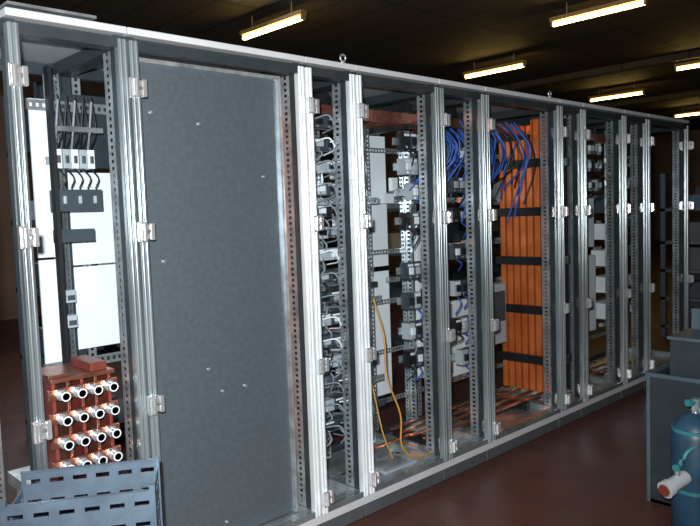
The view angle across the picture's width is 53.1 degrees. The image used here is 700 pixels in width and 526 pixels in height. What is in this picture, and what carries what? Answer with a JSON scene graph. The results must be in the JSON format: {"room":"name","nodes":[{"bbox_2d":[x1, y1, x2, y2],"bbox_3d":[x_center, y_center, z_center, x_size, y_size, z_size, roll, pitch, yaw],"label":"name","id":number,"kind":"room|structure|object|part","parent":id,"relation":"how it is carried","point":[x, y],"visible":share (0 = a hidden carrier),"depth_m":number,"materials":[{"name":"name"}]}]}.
{"room":"electrical room","nodes":[
{"label":"electrical room","id":0,"kind":"room"},
{"bbox_2d":[0,72,654,320],"bbox_3d":[0.396,-1.730,16.108,31.000,4.000,0.150,-6,6,-43],"label":"wall","id":1,"kind":"structure","parent":0,"point":[8,297],"depth_m":11.38,"materials":[{"name":"paint"}]},
{"bbox_2d":[491,50,699,90],"bbox_3d":[6.849,-3.530,11.031,0.200,0.115,15.980,-6,6,-43],"label":"trim","id":2,"kind":"structure","parent":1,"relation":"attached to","point":[691,55],"depth_m":13.08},
{"bbox_2d":[597,90,699,107],"bbox_3d":[10.169,-3.877,14.197,0.200,0.115,15.980,-6,6,-43],"label":"trim","id":3,"kind":"structure","parent":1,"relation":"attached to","point":[695,93],"depth_m":17.02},
{"bbox_2d":[671,115,699,119],"bbox_3d":[13.561,-4.231,17.431,0.200,0.115,15.980,-6,6,-43],"label":"trim","id":4,"kind":"structure","parent":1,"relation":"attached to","point":[692,116],"depth_m":20.90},
{"bbox_2d":[0,0,699,133],"bbox_3d":[5.907,-3.544,10.129,31.000,0.100,16.000,-6,6,-43],"label":"ceiling","id":5,"kind":"structure","parent":0,"point":[439,39],"depth_m":10.20,"materials":[{"name":"paint"}]},
{"bbox_2d":[240,1,306,40],"bbox_3d":[-0.975,-3.016,8.685,0.090,0.263,1.240,-6,6,-43],"label":"lamp","id":6,"kind":"object","parent":5,"relation":"hanging from","point":[299,15],"visible":1,"depth_m":8.61,"materials":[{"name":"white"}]},
{"bbox_2d":[463,53,526,78],"bbox_3d":[2.453,-3.374,11.953,0.090,0.263,1.240,-6,6,-43],"label":"lamp","id":7,"kind":"object","parent":5,"relation":"hanging from","point":[522,63],"visible":1,"depth_m":11.89,"materials":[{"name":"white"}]},
{"bbox_2d":[549,0,647,26],"bbox_3d":[3.016,-3.146,8.554,0.090,0.263,1.240,-6,6,-43],"label":"lamp","id":8,"kind":"object","parent":5,"relation":"hanging from","point":[620,5],"visible":1,"depth_m":8.54,"materials":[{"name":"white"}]},
{"bbox_2d":[588,88,644,101],"bbox_3d":[5.812,-3.735,15.294,0.090,0.263,1.240,-6,6,-43],"label":"lamp","id":9,"kind":"object","parent":5,"relation":"hanging from","point":[598,97],"visible":1,"depth_m":15.26,"materials":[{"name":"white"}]},
{"bbox_2d":[674,60,699,70],"bbox_3d":[6.163,-3.500,11.899,0.090,0.263,1.240,-6,6,-43],"label":"lamp","id":10,"kind":"object","parent":5,"relation":"hanging from","point":[693,64],"visible":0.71,"depth_m":12.18,"materials":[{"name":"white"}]},
{"bbox_2d":[674,107,699,116],"bbox_3d":[9.352,-4.115,18.806,0.090,0.263,1.240,-6,6,-43],"label":"lamp","id":11,"kind":"object","parent":5,"relation":"hanging from","point":[689,113],"visible":1,"depth_m":18.99,"materials":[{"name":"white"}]},
{"bbox_2d":[0,239,699,525],"bbox_3d":[6.050,0.543,10.427,31.000,0.100,16.000,-6,6,-43],"label":"floor","id":12,"kind":"structure","parent":0,"point":[591,469],"depth_m":3.99,"materials":[{"name":"concrete"}]},
{"bbox_2d":[0,1,150,525],"bbox_3d":[-0.933,0.191,2.715,0.842,2.210,0.713,-6,6,-43],"label":"tall cabinet","id":13,"kind":"object","parent":12,"relation":"on","point":[70,406],"visible":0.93,"depth_m":2.53,"materials":[{"name":"metal"}]},
{"bbox_3d":[-1.137,-0.798,2.515,0.398,0.025,0.650,-6,6,-43],"label":"lid","id":14,"kind":"part","parent":13,"relation":"part of","materials":[{"name":"paint"}]},
{"bbox_2d":[0,457,162,525],"bbox_3d":[-0.763,0.982,2.074,0.407,0.714,0.227,-3,4,-12],"label":"bin","id":15,"kind":"object","parent":12,"relation":"on","point":[137,507],"visible":1,"depth_m":2.10,"materials":[{"name":"grey metal"}]},
{"bbox_2d":[61,27,321,525],"bbox_3d":[-0.656,0.204,2.985,0.810,2.125,0.694,-6,6,-43],"label":"tall cabinet","id":16,"kind":"object","parent":12,"relation":"on","point":[208,123],"visible":0.8,"depth_m":2.81,"materials":[{"name":"metal"}]},
{"bbox_3d":[-0.704,-0.844,2.928,0.798,0.025,0.650,-6,6,-43],"label":"lid","id":17,"kind":"part","parent":16,"relation":"part of","materials":[{"name":"paint"}]},
{"bbox_3d":[-0.509,0.180,2.802,0.665,1.890,0.020,-6,6,-43],"label":"mounting plate","id":18,"kind":"part","parent":16,"relation":"part of","materials":[{"name":"metal"}]},
{"bbox_2d":[3,81,387,438],"bbox_3d":[-0.953,-0.057,5.498,3.000,2.300,0.600,-6,6,-43],"label":"storage rack","id":19,"kind":"object","parent":12,"relation":"on","point":[37,86],"visible":0.02,"depth_m":4.66,"materials":[{"name":"grey metal"}]},
{"bbox_2d":[374,155,500,344],"bbox_3d":[1.657,-0.200,8.268,3.400,2.000,0.600,-6,6,-43],"label":"storage rack","id":20,"kind":"object","parent":12,"relation":"on","point":[456,231],"visible":0.06,"depth_m":7.49,"materials":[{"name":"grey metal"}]},
{"bbox_2d":[280,54,609,525],"bbox_3d":[0.858,0.017,4.428,3.410,2.182,0.694,-6,6,-43],"label":"tall cabinet","id":21,"kind":"object","parent":12,"relation":"on","point":[342,501],"visible":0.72,"depth_m":3.27,"materials":[{"name":"metal"}]},
{"bbox_3d":[-0.307,-0.885,3.307,0.298,0.025,0.650,-6,6,-43],"label":"lid","id":22,"kind":"part","parent":21,"relation":"part of","materials":[{"name":"paint"}]},
{"bbox_3d":[-0.276,0.124,3.384,0.300,2.000,0.599,-6,6,-43],"label":"frame","id":23,"kind":"part","parent":21,"relation":"part of","materials":[{"name":"metal"}]},
{"bbox_3d":[-0.057,0.133,3.155,0.292,1.960,0.033,-6,6,-43],"label":"door frame","id":24,"kind":"part","parent":21,"relation":"part of","materials":[{"name":"metal"}]},
{"bbox_2d":[285,65,611,515],"bbox_3d":[1.189,0.011,4.744,3.724,2.125,0.694,-6,6,-43],"label":"tall cabinet","id":25,"kind":"object","parent":12,"relation":"on","point":[397,471],"visible":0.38,"depth_m":3.69,"materials":[{"name":"metal"}]},
{"bbox_3d":[0.049,0.090,3.694,0.600,2.000,0.599,-6,6,-43],"label":"frame","id":26,"kind":"part","parent":25,"relation":"part of","materials":[{"name":"metal"}]},
{"bbox_3d":[0.017,-0.919,3.616,0.598,0.025,0.650,-6,6,-43],"label":"lid","id":27,"kind":"part","parent":25,"relation":"part of","materials":[{"name":"paint"}]},
{"bbox_3d":[0.268,0.099,3.465,0.592,1.960,0.033,-6,6,-43],"label":"door frame","id":28,"kind":"part","parent":25,"relation":"part of","materials":[{"name":"metal"}]},
{"bbox_2d":[348,79,611,479],"bbox_3d":[0.937,0.027,4.653,0.690,2.125,2.852,2,5,40],"label":"tall cabinet","id":29,"kind":"object","parent":12,"relation":"on","point":[469,454],"visible":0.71,"depth_m":3.94,"materials":[{"name":"metal"}]},
{"bbox_3d":[0.410,0.052,4.038,0.400,2.000,0.599,-6,6,-43],"label":"frame","id":30,"kind":"part","parent":29,"relation":"part of","materials":[{"name":"metal"}]},
{"bbox_3d":[0.378,-0.957,3.960,0.398,0.025,0.650,-6,6,-43],"label":"lid","id":31,"kind":"part","parent":29,"relation":"part of","materials":[{"name":"paint"}]},
{"bbox_3d":[0.629,0.061,3.809,0.392,1.960,0.033,-6,6,-43],"label":"door frame","id":32,"kind":"part","parent":29,"relation":"part of","materials":[{"name":"grey metal"}]},
{"bbox_2d":[406,87,563,459],"bbox_3d":[0.752,0.028,4.327,1.106,2.182,0.694,-6,6,-43],"label":"tall cabinet","id":33,"kind":"object","parent":12,"relation":"on","point":[512,428],"visible":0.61,"depth_m":4.42,"materials":[{"name":"metal"}]},
{"bbox_3d":[0.811,-1.002,4.373,0.798,0.025,0.650,-6,6,-43],"label":"lid","id":34,"kind":"part","parent":33,"relation":"part of","materials":[{"name":"paint"}]},
{"bbox_3d":[1.062,0.016,4.222,0.792,1.960,0.033,-6,6,-43],"label":"door frame","id":35,"kind":"part","parent":33,"relation":"part of","materials":[{"name":"grey metal"}]},
{"bbox_2d":[494,99,585,426],"bbox_3d":[1.256,0.004,4.809,0.310,2.125,0.694,-6,6,-43],"label":"tall cabinet","id":36,"kind":"object","parent":12,"relation":"on","point":[520,260],"visible":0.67,"depth_m":4.72,"materials":[{"name":"metal"}]},
{"bbox_3d":[1.208,-1.044,4.752,0.298,0.025,0.650,-6,6,-43],"label":"lid","id":37,"kind":"part","parent":36,"relation":"part of","materials":[{"name":"paint"}]},
{"bbox_3d":[1.459,-0.025,4.600,0.292,1.960,0.033,-6,6,-43],"label":"door frame","id":38,"kind":"part","parent":36,"relation":"part of","materials":[{"name":"grey metal"}]},
{"bbox_2d":[563,103,625,416],"bbox_3d":[1.581,-0.030,5.118,0.610,2.125,0.694,-6,6,-43],"label":"tall cabinet","id":39,"kind":"object","parent":12,"relation":"on","point":[601,392],"visible":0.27,"depth_m":5.10,"materials":[{"name":"metal"}]},
{"bbox_3d":[1.533,-1.077,5.061,0.598,0.025,0.650,-6,6,-43],"label":"lid","id":40,"kind":"part","parent":39,"relation":"part of","materials":[{"name":"paint"}]},
{"bbox_3d":[1.784,-0.059,4.910,0.592,1.960,0.033,-6,6,-43],"label":"door frame","id":41,"kind":"part","parent":39,"relation":"part of","materials":[{"name":"grey metal"}]},
{"bbox_2d":[568,110,648,398],"bbox_3d":[1.942,-0.068,5.462,0.410,2.125,0.694,-6,6,-43],"label":"tall cabinet","id":42,"kind":"object","parent":12,"relation":"on","point":[635,377],"visible":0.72,"depth_m":5.39,"materials":[{"name":"metal"}]},
{"bbox_3d":[1.894,-1.115,5.405,0.398,0.025,0.650,-6,6,-43],"label":"lid","id":43,"kind":"part","parent":42,"relation":"part of","materials":[{"name":"paint"}]},
{"bbox_3d":[2.144,-0.097,5.254,0.392,1.960,0.033,-6,6,-43],"label":"door frame","id":44,"kind":"part","parent":42,"relation":"part of","materials":[{"name":"grey metal"}]},
{"bbox_2d":[589,114,693,387],"bbox_3d":[2.376,-0.113,5.876,0.812,2.125,0.694,-6,6,-43],"label":"tall cabinet","id":45,"kind":"object","parent":12,"relation":"on","point":[657,358],"visible":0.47,"depth_m":5.88,"materials":[{"name":"metal"}]},
{"bbox_3d":[2.327,-1.160,5.818,0.798,0.025,0.650,-6,6,-43],"label":"lid","id":46,"kind":"part","parent":45,"relation":"part of","materials":[{"name":"paint"}]},
{"bbox_3d":[2.577,-0.142,5.667,0.792,1.960,0.033,-6,6,-43],"label":"door frame","id":47,"kind":"part","parent":45,"relation":"part of","materials":[{"name":"grey metal"}]},
{"bbox_2d":[645,308,699,506],"bbox_3d":[1.986,0.676,3.530,0.998,0.920,0.568,-6,6,-43],"label":"machine housing","id":48,"kind":"object","parent":12,"relation":"on","point":[668,385],"visible":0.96,"depth_m":3.34,"materials":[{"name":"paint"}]},
{"bbox_2d":[657,397,699,525],"bbox_3d":[1.464,0.892,3.016,0.337,0.601,0.206,-6,6,-43],"label":"gas cylinder","id":49,"kind":"object","parent":12,"relation":"on","point":[683,486],"visible":1,"depth_m":2.99,"materials":[{"name":"teal paint"}]},
{"bbox_2d":[660,174,699,336],"bbox_3d":[4.271,-0.146,8.003,2.000,1.750,0.600,-6,6,-43],"label":"storage rack","id":50,"kind":"object","parent":12,"relation":"on","point":[694,226],"visible":0.56,"depth_m":7.47,"materials":[{"name":"grey metal"}]},
{"bbox_2d":[655,129,699,239],"bbox_3d":[17.219,-2.676,20.995,0.150,4.000,16.000,-6,6,-43],"label":"wall","id":51,"kind":"structure","parent":0,"point":[663,141],"depth_m":26.29,"materials":[{"name":"paint"}]}
]}

